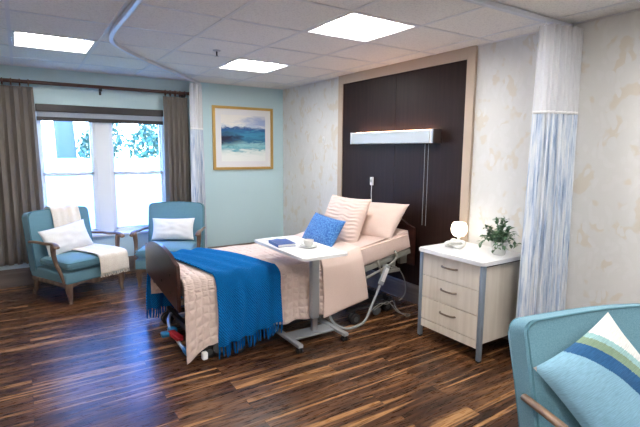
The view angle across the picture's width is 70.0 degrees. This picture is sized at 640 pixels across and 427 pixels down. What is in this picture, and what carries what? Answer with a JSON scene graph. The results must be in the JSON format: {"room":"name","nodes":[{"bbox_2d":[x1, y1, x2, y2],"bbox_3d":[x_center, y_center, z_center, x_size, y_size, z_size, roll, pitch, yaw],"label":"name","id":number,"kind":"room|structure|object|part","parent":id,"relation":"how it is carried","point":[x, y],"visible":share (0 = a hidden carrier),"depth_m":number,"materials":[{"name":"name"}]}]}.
{"room":"care facility","nodes":[
{"label":"care facility","id":0,"kind":"room"},
{"bbox_2d":[0,65,282,270],"bbox_3d":[-2.936,-0.428,5.345,5.900,2.607,0.150,-5,9,-33],"label":"wall","id":1,"kind":"structure","parent":0,"point":[244,205],"depth_m":6.23,"materials":[{"name":"teal paint"}]},
{"bbox_2d":[35,111,100,233],"bbox_3d":[-2.936,-0.487,5.343,0.585,1.515,0.080,-5,9,-33],"label":"window","id":2,"kind":"structure","parent":1,"relation":"in","point":[93,172],"depth_m":5.41,"materials":[{"name":"white plastic"}]},
{"bbox_3d":[-2.944,-0.816,5.312,0.525,0.755,0.025,-5,9,-33],"label":"sash","id":3,"kind":"part","parent":2,"relation":"part of","materials":[{"name":"clear glass"}]},
{"bbox_3d":[-2.932,-0.124,5.382,0.525,0.715,0.025,-5,9,-33],"label":"sash","id":4,"kind":"part","parent":2,"relation":"part of","materials":[{"name":"white plastic"}]},
{"bbox_2d":[35,103,162,124],"bbox_3d":[-2.560,-1.165,5.401,1.368,0.181,0.065,-5,9,-33],"label":"roller shade","id":5,"kind":"object","parent":2,"relation":"attached to","point":[45,112],"visible":0.99,"depth_m":5.34,"materials":[{"name":"black fabric"}]},
{"bbox_2d":[0,78,188,96],"bbox_3d":[-2.836,-1.410,5.104,2.840,0.110,0.127,-5,9,-33],"label":"curtain rod","id":6,"kind":"object","parent":1,"relation":"attached to","point":[99,87],"visible":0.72,"depth_m":5.20,"materials":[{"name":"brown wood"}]},
{"bbox_2d":[0,77,43,266],"bbox_3d":[-3.345,-0.428,4.865,0.661,1.994,0.080,-5,9,-33],"label":"window curtain","id":7,"kind":"object","parent":6,"relation":"hanging from","point":[21,189],"visible":0.87,"depth_m":4.91,"materials":[{"name":"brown fabric"}]},
{"bbox_2d":[163,90,190,201],"bbox_3d":[-1.818,-0.553,5.853,0.330,1.994,0.085,-5,9,-33],"label":"window curtain","id":8,"kind":"object","parent":6,"relation":"hanging from","point":[175,109],"visible":0.7,"depth_m":5.81,"materials":[{"name":"brown fabric"}]},
{"bbox_2d":[94,122,113,233],"bbox_3d":[-2.626,-0.511,5.538,0.150,1.515,0.090,-5,9,-33],"label":"trim","id":9,"kind":"structure","parent":1,"relation":"attached to","point":[101,129],"depth_m":5.51,"materials":[{"name":"white paint"}]},
{"bbox_2d":[92,230,147,236],"bbox_3d":[-2.567,0.256,5.604,1.385,0.027,0.075,-5,9,-33],"label":"trim","id":10,"kind":"structure","parent":1,"relation":"attached to","point":[142,231],"depth_m":5.59,"materials":[{"name":"white plastic"}]},
{"bbox_2d":[0,242,254,288],"bbox_3d":[-2.906,0.677,5.422,5.583,0.198,0.016,-5,9,-33],"label":"baseboard","id":11,"kind":"structure","parent":1,"relation":"attached to","point":[21,276],"depth_m":5.12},
{"bbox_2d":[108,117,165,231],"bbox_3d":[-2.293,-0.539,5.759,0.650,1.515,0.080,-5,9,-33],"label":"window","id":12,"kind":"structure","parent":1,"relation":"in","point":[160,127],"depth_m":5.73,"materials":[{"name":"white plastic"}]},
{"bbox_3d":[-2.301,-0.868,5.728,0.590,0.755,0.025,-5,9,-33],"label":"sash","id":13,"kind":"part","parent":12,"relation":"part of","materials":[{"name":"clear glass"}]},
{"bbox_3d":[-2.289,-0.176,5.798,0.590,0.715,0.025,-5,9,-33],"label":"sash","id":14,"kind":"part","parent":12,"relation":"part of","materials":[{"name":"white plastic"}]},
{"bbox_2d":[212,105,272,169],"bbox_3d":[-1.064,-1.048,6.381,0.900,0.860,0.030,-5,9,-33],"label":"framed picture","id":15,"kind":"object","parent":1,"relation":"attached to","point":[242,137],"visible":1,"depth_m":6.37,"materials":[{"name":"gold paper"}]},
{"bbox_2d":[221,114,264,160],"bbox_3d":[-1.064,-1.048,6.381,0.660,0.630,0.001,-5,9,-33],"label":"artwork","id":16,"kind":"object","parent":15,"relation":"attached to","point":[242,137],"depth_m":6.37},
{"bbox_2d":[0,271,518,426],"bbox_3d":[-0.679,1.303,2.074,5.800,0.100,8.450,-5,9,-33],"label":"floor","id":17,"kind":"structure","parent":0,"point":[98,359],"depth_m":3.17,"materials":[{"name":"brown wood"}]},
{"bbox_2d":[22,206,124,304],"bbox_3d":[-2.622,0.402,4.900,0.778,0.909,0.788,5,9,30],"label":"armchair","id":18,"kind":"object","parent":17,"relation":"on","point":[72,268],"visible":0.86,"depth_m":4.72,"materials":[{"name":"blue fabric"}]},
{"bbox_3d":[-3.007,0.758,4.844,0.108,0.212,0.064,5,9,30],"label":"leg","id":19,"kind":"part","parent":18,"relation":"part of","materials":[{"name":"brown wood"}]},
{"bbox_3d":[-2.776,0.300,4.558,0.535,0.059,0.071,5,9,30],"label":"arm","id":20,"kind":"part","parent":18,"relation":"part of","materials":[{"name":"brown wood"}]},
{"bbox_3d":[-2.857,0.262,5.023,0.224,0.665,0.660,5,9,30],"label":"backrest","id":21,"kind":"part","parent":18,"relation":"part of","materials":[{"name":"blue fabric"}]},
{"bbox_3d":[-2.568,0.502,4.481,0.152,0.383,0.055,2,8,14],"label":"arm post","id":22,"kind":"part","parent":18,"relation":"part of","materials":[{"name":"brown wood"}]},
{"bbox_2d":[38,219,93,256],"bbox_3d":[-2.700,0.263,4.876,0.176,0.345,0.536,5,9,31],"label":"lumbar cushion","id":23,"kind":"object","parent":18,"relation":"on","point":[68,237],"visible":0.92,"depth_m":4.83,"materials":[{"name":"white fabric"}]},
{"bbox_3d":[-2.484,0.802,4.531,0.078,0.215,0.078,5,9,30],"label":"leg","id":24,"kind":"part","parent":18,"relation":"part of","materials":[{"name":"brown wood"}]},
{"bbox_2d":[40,250,99,269],"bbox_3d":[-2.514,0.464,4.844,0.524,0.120,0.636,5,9,30],"label":"seat cushion","id":25,"kind":"object","parent":18,"relation":"on","point":[70,260],"depth_m":4.64,"materials":[{"name":"blue fabric"}]},
{"bbox_2d":[44,204,129,277],"bbox_3d":[-2.554,0.274,4.965,0.882,0.709,0.350,4,8,22],"label":"throw blanket","id":26,"kind":"object","parent":18,"relation":"on","point":[112,258],"visible":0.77,"depth_m":4.91,"materials":[{"name":"white fabric"}]},
{"bbox_3d":[-2.409,0.219,5.169,0.535,0.059,0.071,5,9,30],"label":"arm","id":27,"kind":"part","parent":18,"relation":"part of","materials":[{"name":"brown wood"}]},
{"bbox_3d":[-2.219,0.425,5.062,0.055,0.383,0.152,-7,11,-42],"label":"arm post","id":28,"kind":"part","parent":18,"relation":"part of","materials":[{"name":"brown wood"}]},
{"bbox_3d":[-2.188,0.737,5.024,0.078,0.215,0.078,5,9,30],"label":"leg","id":29,"kind":"part","parent":18,"relation":"part of","materials":[{"name":"brown wood"}]},
{"bbox_2d":[129,201,205,286],"bbox_3d":[-1.757,0.336,5.427,0.788,0.909,0.778,0,8,-4],"label":"armchair","id":30,"kind":"object","parent":17,"relation":"on","point":[170,209],"visible":0.5,"depth_m":5.61,"materials":[{"name":"blue fabric"}]},
{"bbox_3d":[-2.077,0.415,5.144,0.055,0.383,0.152,-3,8,-21],"label":"arm post","id":31,"kind":"part","parent":30,"relation":"part of","materials":[{"name":"brown wood"}]},
{"bbox_3d":[-2.022,0.724,5.120,0.078,0.215,0.078,0,8,-4],"label":"leg","id":32,"kind":"part","parent":30,"relation":"part of","materials":[{"name":"brown wood"}]},
{"bbox_3d":[-2.111,0.196,5.347,0.071,0.059,0.535,0,8,-4],"label":"arm","id":33,"kind":"part","parent":30,"relation":"part of","materials":[{"name":"brown wood"}]},
{"bbox_2d":[134,241,200,256],"bbox_3d":[-1.748,0.406,5.311,0.636,0.120,0.524,0,8,-4],"label":"seat cushion","id":34,"kind":"object","parent":30,"relation":"on","point":[173,246],"depth_m":5.18,"materials":[{"name":"blue fabric"}]},
{"bbox_2d":[151,218,194,239],"bbox_3d":[-1.762,0.186,5.481,0.501,0.254,0.168,0,8,-4],"label":"lumbar cushion","id":35,"kind":"object","parent":30,"relation":"on","point":[163,229],"visible":1,"depth_m":5.43,"materials":[{"name":"white fabric"}]},
{"bbox_3d":[-1.777,0.179,5.683,0.660,0.665,0.224,0,8,-4],"label":"backrest","id":36,"kind":"part","parent":30,"relation":"part of","materials":[{"name":"blue fabric"}]},
{"bbox_3d":[-1.396,0.412,5.197,0.055,0.383,0.152,2,8,12],"label":"arm post","id":37,"kind":"part","parent":30,"relation":"part of","materials":[{"name":"brown wood"}]},
{"bbox_3d":[-1.396,0.194,5.403,0.071,0.059,0.535,0,8,-4],"label":"arm","id":38,"kind":"part","parent":30,"relation":"part of","materials":[{"name":"brown wood"}]},
{"bbox_2d":[145,219,415,359],"bbox_3d":[-0.293,0.508,4.207,2.358,0.900,1.045,-5,9,-33],"label":"hospital bed","id":39,"kind":"object","parent":17,"relation":"on","point":[162,267],"visible":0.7,"depth_m":4.04,"materials":[{"name":"beige metal"}]},
{"bbox_3d":[-1.257,0.441,3.614,0.028,0.410,0.960,-5,9,-33],"label":"footboard","id":40,"kind":"part","parent":39,"relation":"part of","materials":[{"name":"brown wood"}]},
{"bbox_2d":[146,247,282,358],"bbox_3d":[-0.927,0.677,3.834,1.297,0.656,0.522,8,11,42],"label":"throw blanket","id":41,"kind":"object","parent":39,"relation":"on","point":[248,289],"visible":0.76,"depth_m":3.50,"materials":[{"name":"blue fabric"}]},
{"bbox_2d":[151,243,322,364],"bbox_3d":[-0.658,0.655,3.990,1.362,0.603,1.087,-5,9,-33],"label":"bedspread","id":42,"kind":"object","parent":39,"relation":"on","point":[200,294],"visible":0.52,"depth_m":3.55,"materials":[{"name":"beige fabric"}]},
{"bbox_3d":[-0.279,0.343,4.214,2.180,0.325,0.950,-5,9,-33],"label":"mattress","id":43,"kind":"part","parent":39,"relation":"part of","materials":[{"name":"beige fabric"}]},
{"bbox_2d":[293,232,367,317],"bbox_3d":[-0.060,0.521,4.377,0.480,0.563,1.089,-5,9,-33],"label":"coverlet","id":44,"kind":"object","parent":39,"relation":"on","point":[344,278],"visible":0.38,"depth_m":3.94,"materials":[{"name":"beige fabric"}]},
{"bbox_2d":[302,212,345,246],"bbox_3d":[0.027,0.160,4.372,0.194,0.283,0.521,-6,10,-37],"label":"cushion","id":45,"kind":"object","parent":44,"relation":"on","point":[324,230],"visible":0.91,"depth_m":4.28,"materials":[{"name":"blue fabric"}]},
{"bbox_2d":[324,195,371,242],"bbox_3d":[0.229,0.072,4.577,0.282,0.475,0.600,-5,10,-37],"label":"pillow","id":46,"kind":"object","parent":39,"relation":"on","point":[354,212],"visible":0.72,"depth_m":4.40,"materials":[{"name":"beige fabric"}]},
{"bbox_3d":[0.455,0.515,4.120,0.631,0.301,0.047,-5,9,-33],"label":"assist rail","id":47,"kind":"part","parent":39,"relation":"part of","materials":[{"name":"beige metal"}]},
{"bbox_2d":[360,202,409,239],"bbox_3d":[0.524,0.063,4.588,0.311,0.354,0.712,-7,11,-43],"label":"bed pillow","id":48,"kind":"object","parent":39,"relation":"on","point":[382,220],"visible":0.61,"depth_m":4.41,"materials":[{"name":"beige fabric"}]},
{"bbox_3d":[-0.286,0.455,4.225,2.165,0.200,0.940,-5,9,-33],"label":"deck frame","id":49,"kind":"part","parent":39,"relation":"part of","materials":[{"name":"beige metal"}]},
{"bbox_2d":[378,264,405,300],"bbox_3d":[0.661,0.648,4.222,0.372,0.399,0.066,-6,10,-40],"label":"bed remote control","id":50,"kind":"object","parent":39,"relation":"hanging from","point":[385,271],"visible":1,"depth_m":4.11,"materials":[{"name":"grey plastic"}]},
{"bbox_3d":[0.710,0.647,4.255,0.256,0.393,0.045,-6,10,-40],"label":"cord","id":51,"kind":"part","parent":50,"relation":"part of","materials":[{"name":"white plastic"}]},
{"bbox_3d":[0.667,0.216,4.837,0.028,0.480,0.940,-5,9,-33],"label":"headboard","id":52,"kind":"part","parent":39,"relation":"part of","materials":[{"name":"brown wood"}]},
{"bbox_2d":[254,235,348,353],"bbox_3d":[-0.125,0.637,3.709,0.522,0.782,0.845,-5,9,-33],"label":"table","id":53,"kind":"object","parent":17,"relation":"on","point":[313,255],"visible":0.7,"depth_m":3.67,"materials":[{"name":"white laminate"}]},
{"bbox_2d":[264,237,291,240],"bbox_3d":[-0.357,0.220,3.838,0.200,0.005,0.140,5,9,28],"label":"magazine","id":54,"kind":"object","parent":53,"relation":"on","point":[271,238],"visible":0.39,"depth_m":3.88,"materials":[{"name":"white paper"}]},
{"bbox_2d":[269,239,294,247],"bbox_3d":[-0.304,0.236,3.658,0.150,0.024,0.210,-3,9,-26],"label":"book","id":55,"kind":"object","parent":53,"relation":"on","point":[278,243],"visible":1,"depth_m":3.61,"materials":[{"name":"blue paper"}]},
{"bbox_3d":[-0.328,0.964,3.722,0.044,0.028,0.680,-5,9,-33],"label":"leg","id":56,"kind":"part","parent":53,"relation":"part of","materials":[{"name":"silver metal"}]},
{"bbox_2d":[300,244,317,247],"bbox_3d":[-0.089,0.255,3.567,0.142,0.014,0.142,-5,9,-33],"label":"saucer","id":57,"kind":"object","parent":53,"relation":"on","point":[301,245],"visible":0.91,"depth_m":3.56,"materials":[{"name":"white ceramic"}]},
{"bbox_2d":[301,239,313,246],"bbox_3d":[-0.094,0.230,3.564,0.095,0.050,0.084,1,8,5],"label":"teacup","id":58,"kind":"object","parent":57,"relation":"on","point":[308,242],"visible":1,"depth_m":3.54,"materials":[{"name":"white ceramic"}]},
{"bbox_3d":[-0.074,0.968,3.745,0.410,0.014,0.150,-5,9,-33],"label":"plate","id":59,"kind":"part","parent":53,"relation":"part of","materials":[{"name":"silver metal"}]},
{"bbox_3d":[0.028,0.935,3.952,0.044,0.028,0.680,-5,9,-33],"label":"leg","id":60,"kind":"part","parent":53,"relation":"part of","materials":[{"name":"silver metal"}]},
{"bbox_2d":[329,285,380,329],"bbox_3d":[0.296,0.827,3.995,0.563,0.342,0.124,-2,8,-19],"label":"bed rail","id":61,"kind":"object","parent":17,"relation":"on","point":[379,286],"visible":0.81,"depth_m":4.01,"materials":[{"name":"grey plastic"}]},
{"bbox_2d":[371,301,410,316],"bbox_3d":[0.649,0.884,4.225,0.416,0.158,0.074,-2,8,-17],"label":"power cord","id":62,"kind":"object","parent":17,"relation":"on","point":[386,301],"visible":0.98,"depth_m":4.22,"materials":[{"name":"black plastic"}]},
{"bbox_2d":[417,242,520,363],"bbox_3d":[1.181,0.668,3.654,0.534,0.755,0.640,-5,9,-33],"label":"base cabinet","id":63,"kind":"object","parent":17,"relation":"on","point":[468,294],"visible":0.88,"depth_m":3.45,"materials":[{"name":"beige wood"}]},
{"bbox_3d":[0.841,0.657,3.783,0.036,0.712,0.032,-5,9,-33],"label":"post","id":64,"kind":"part","parent":63,"relation":"part of","materials":[{"name":"blue"}]},
{"bbox_3d":[0.975,0.784,3.535,0.043,0.015,0.163,-5,9,-33],"label":"handle","id":65,"kind":"part","parent":63,"relation":"part of","materials":[{"name":"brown metal"}]},
{"bbox_3d":[0.994,0.927,3.568,0.016,0.062,0.548,-5,9,-33],"label":"kick panel","id":66,"kind":"part","parent":63,"relation":"part of","materials":[{"name":"brown wood"}]},
{"bbox_3d":[0.977,0.600,3.510,0.043,0.015,0.163,-5,9,-33],"label":"handle","id":67,"kind":"part","parent":63,"relation":"part of","materials":[{"name":"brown metal"}]},
{"bbox_3d":[0.978,0.417,3.485,0.043,0.015,0.163,-5,9,-33],"label":"handle","id":68,"kind":"part","parent":63,"relation":"part of","materials":[{"name":"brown metal"}]},
{"bbox_3d":[0.995,0.802,3.551,0.016,0.179,0.548,-5,9,-33],"label":"drawer","id":69,"kind":"part","parent":63,"relation":"part of","materials":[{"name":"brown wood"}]},
{"bbox_3d":[0.996,0.619,3.526,0.016,0.179,0.548,-5,9,-33],"label":"drawer","id":70,"kind":"part","parent":63,"relation":"part of","materials":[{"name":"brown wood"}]},
{"bbox_3d":[0.998,0.435,3.500,0.016,0.179,0.548,-5,9,-33],"label":"drawer","id":71,"kind":"part","parent":63,"relation":"part of","materials":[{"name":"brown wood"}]},
{"bbox_2d":[444,238,465,248],"bbox_3d":[1.109,0.246,3.707,0.172,0.067,0.161,-5,9,-33],"label":"ornament","id":72,"kind":"object","parent":63,"relation":"on","point":[457,244],"visible":1,"depth_m":3.67,"materials":[{"name":"white ceramic"}]},
{"bbox_2d":[451,222,467,239],"bbox_3d":[1.175,0.166,3.862,0.136,0.183,0.136,-5,9,-33],"label":"table lamp","id":73,"kind":"object","parent":63,"relation":"on","point":[458,229],"visible":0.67,"depth_m":3.81,"materials":[{"name":"white glass"}]},
{"bbox_3d":[1.162,0.727,3.295,0.036,0.712,0.032,-5,9,-33],"label":"post","id":74,"kind":"part","parent":63,"relation":"part of","materials":[{"name":"blue"}]},
{"bbox_2d":[476,217,521,255],"bbox_3d":[1.325,0.163,3.457,0.292,0.301,0.278,-2,8,-16],"label":"potted plant","id":75,"kind":"object","parent":63,"relation":"on","point":[498,237],"visible":0.99,"depth_m":3.43,"materials":[{"name":"green plant"}]},
{"bbox_3d":[1.362,0.261,3.474,0.124,0.103,0.124,-5,9,-33],"label":"pot","id":76,"kind":"part","parent":75,"relation":"part of","materials":[{"name":"white ceramic"}]},
{"bbox_3d":[1.364,0.365,3.374,0.410,0.013,0.010,-5,9,-33],"label":"shadow gap rail","id":77,"kind":"part","parent":63,"relation":"part of","materials":[{"name":"grey metal"}]},
{"bbox_2d":[508,303,639,426],"bbox_3d":[1.372,0.875,1.667,1.168,0.908,0.860,-1,8,-11],"label":"armchair","id":78,"kind":"object","parent":17,"relation":"on","point":[535,339],"visible":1,"depth_m":1.82,"materials":[{"name":"blue fabric"}]},
{"bbox_3d":[0.843,0.746,1.499,0.071,0.059,0.599,-1,8,-11],"label":"arm","id":79,"kind":"part","parent":78,"relation":"part of","materials":[{"name":"brown wood"}]},
{"bbox_2d":[534,312,639,426],"bbox_3d":[1.100,0.677,1.709,0.563,0.569,0.234,-1,8,-7],"label":"striped cushion","id":80,"kind":"object","parent":78,"relation":"on","point":[597,377],"visible":1,"depth_m":1.67,"materials":[{"name":"fabric"}]},
{"bbox_2d":[0,0,639,89],"bbox_3d":[-0.648,-1.141,1.717,5.600,0.034,8.200,-5,9,-33],"label":"ceiling","id":81,"kind":"structure","parent":0,"point":[180,36],"depth_m":3.42,"materials":[{"name":"tile"}]},
{"bbox_2d":[11,31,95,53],"bbox_3d":[-2.239,-1.480,3.830,0.584,0.106,0.584,-5,9,-33],"label":"ceiling light","id":82,"kind":"object","parent":81,"relation":"attached to","point":[18,38],"visible":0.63,"depth_m":3.94,"materials":[{"name":"white plastic"}]},
{"bbox_2d":[109,0,200,83],"bbox_3d":[-0.386,-1.141,1.988,1.044,0.032,8.298,-3,9,-23],"label":"track","id":83,"kind":"object","parent":81,"relation":"attached to","point":[134,4],"visible":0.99,"depth_m":3.65,"materials":[{"name":"white metal"}]},
{"bbox_2d":[189,82,206,247],"bbox_3d":[-1.580,-0.582,5.924,0.127,2.175,0.249,2,8,12],"label":"curtain","id":84,"kind":"object","parent":83,"relation":"hanging from","point":[195,89],"visible":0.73,"depth_m":5.84,"materials":[{"name":"white fabric"}]},
{"bbox_2d":[213,49,220,56],"bbox_3d":[-0.919,-1.426,4.066,0.072,0.057,0.072,-5,9,-33],"label":"sprinkler head","id":85,"kind":"object","parent":81,"relation":"attached to","point":[214,50],"visible":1,"depth_m":4.06},
{"bbox_2d":[218,59,289,72],"bbox_3d":[-0.707,-1.605,4.821,0.584,0.106,0.584,-5,9,-33],"label":"ceiling light","id":86,"kind":"object","parent":81,"relation":"attached to","point":[243,65],"visible":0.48,"depth_m":4.95,"materials":[{"name":"white plastic"}]},
{"bbox_2d":[306,12,417,41],"bbox_3d":[0.292,-1.390,3.304,0.584,0.106,0.584,-5,9,-33],"label":"ceiling light","id":87,"kind":"object","parent":81,"relation":"attached to","point":[352,26],"visible":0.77,"depth_m":3.42,"materials":[{"name":"white plastic"}]},
{"bbox_2d":[462,0,573,26],"bbox_3d":[0.651,-1.198,2.456,2.605,0.032,0.032,-5,9,-33],"label":"track","id":88,"kind":"object","parent":81,"relation":"attached to","point":[486,3],"visible":0.76,"depth_m":2.80,"materials":[{"name":"white metal"}]},
{"bbox_2d":[515,22,583,317],"bbox_3d":[1.592,-0.117,3.219,0.341,2.315,0.266,-5,9,-33],"label":"curtain","id":89,"kind":"object","parent":88,"relation":"hanging from","point":[542,283],"visible":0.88,"depth_m":3.13,"materials":[{"name":"white fabric"}]},
{"bbox_2d":[283,10,639,308],"bbox_3d":[1.793,-0.124,3.378,0.150,2.607,8.350,-5,9,-33],"label":"wall","id":90,"kind":"structure","parent":0,"point":[604,241],"depth_m":3.29,"materials":[{"name":"beige paint"}]},
{"bbox_2d":[337,45,477,285],"bbox_3d":[0.762,-0.422,4.767,0.030,2.206,1.970,-5,9,-33],"label":"wall panel","id":91,"kind":"object","parent":90,"relation":"attached to","point":[438,91],"visible":0.73,"depth_m":4.47,"materials":[{"name":"brown wood"}]},
{"bbox_3d":[0.525,-0.426,5.145,0.018,2.107,0.914,-5,9,-33],"label":"veneer panel","id":92,"kind":"part","parent":91,"relation":"part of","materials":[{"name":"brown wood"}]},
{"bbox_2d":[370,177,373,201],"bbox_3d":[0.557,-0.130,5.058,0.044,0.545,0.071,7,10,40],"label":"station","id":93,"kind":"object","parent":91,"relation":"attached to","point":[371,178],"visible":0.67,"depth_m":5.04,"materials":[{"name":"white plastic"}]},
{"bbox_2d":[350,129,440,225],"bbox_3d":[0.723,-0.392,4.727,0.108,0.906,1.244,-5,9,-33],"label":"light","id":94,"kind":"object","parent":91,"relation":"attached to","point":[428,136],"visible":1,"depth_m":4.48,"materials":[{"name":"white metal"}]},
{"bbox_2d":[351,130,429,143],"bbox_3d":[0.678,-0.774,4.658,0.008,0.114,1.175,-5,9,-33],"label":"diffuser","id":95,"kind":"object","parent":94,"relation":"attached to","point":[412,136],"depth_m":4.59,"materials":[{"name":"grey plastic"}]},
{"bbox_3d":[0.985,-0.274,4.347,0.004,0.779,0.012,0,8,1],"label":"pull cord","id":96,"kind":"part","parent":94,"relation":"part of","materials":[{"name":"grey plastic"}]},
{"bbox_3d":[1.010,-0.268,4.310,0.004,0.779,0.012,0,8,1],"label":"pull cord","id":97,"kind":"part","parent":94,"relation":"part of","materials":[{"name":"grey plastic"}]},
{"bbox_3d":[1.018,-0.320,4.397,0.018,2.107,0.884,-5,9,-33],"label":"veneer panel","id":98,"kind":"part","parent":91,"relation":"part of","materials":[{"name":"brown wood"}]},
{"bbox_2d":[365,270,508,339],"bbox_3d":[1.675,0.968,3.545,0.016,0.198,8.199,-5,9,-33],"label":"baseboard","id":99,"kind":"structure","parent":90,"relation":"attached to","point":[394,286],"depth_m":4.84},
{"label":"outside","id":100,"kind":"structure","parent":0,"visible":0},
{"bbox_3d":[-8.871,-0.316,16.012,28.000,0.100,23.700,-5,9,-33],"label":"ground","id":101,"kind":"structure","parent":100,"visible":0},
{"bbox_2d":[11,36,76,157],"bbox_3d":[-5.897,-2.489,10.521,3.652,5.753,2.267,-5,9,-33],"label":"tree","id":102,"kind":"object","parent":101,"relation":"on","point":[65,143],"visible":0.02,"depth_m":10.44,"materials":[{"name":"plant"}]},
{"bbox_2d":[76,123,127,157],"bbox_3d":[-5.656,-1.508,11.997,1.375,3.410,1.259,-5,9,-33],"label":"tree","id":103,"kind":"object","parent":101,"relation":"on","point":[117,141],"visible":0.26,"depth_m":11.76,"materials":[{"name":"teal plant"}]},
{"bbox_2d":[44,158,161,228],"bbox_3d":[-3.734,-0.376,9.801,13.995,1.780,0.110,-5,9,-33],"label":"fence","id":104,"kind":"object","parent":101,"relation":"on","point":[134,193],"visible":0.03,"depth_m":9.46,"materials":[{"name":"white"}]},
{"bbox_3d":[-5.361,-0.228,8.751,1.880,1.650,0.070,-5,9,-33],"label":"panel","id":105,"kind":"part","parent":104,"relation":"part of","materials":[{"name":"white"}]},
{"bbox_3d":[-3.686,-0.365,9.834,1.880,1.650,0.070,-5,9,-33],"label":"panel","id":106,"kind":"part","parent":104,"relation":"part of","materials":[{"name":"white"}]},
{"bbox_2d":[122,124,158,157],"bbox_3d":[-3.533,-1.702,12.455,3.451,3.700,1.638,-5,9,-33],"label":"tree","id":107,"kind":"object","parent":101,"relation":"on","point":[152,140],"visible":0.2,"depth_m":11.68,"materials":[{"name":"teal plant"}]}
]}

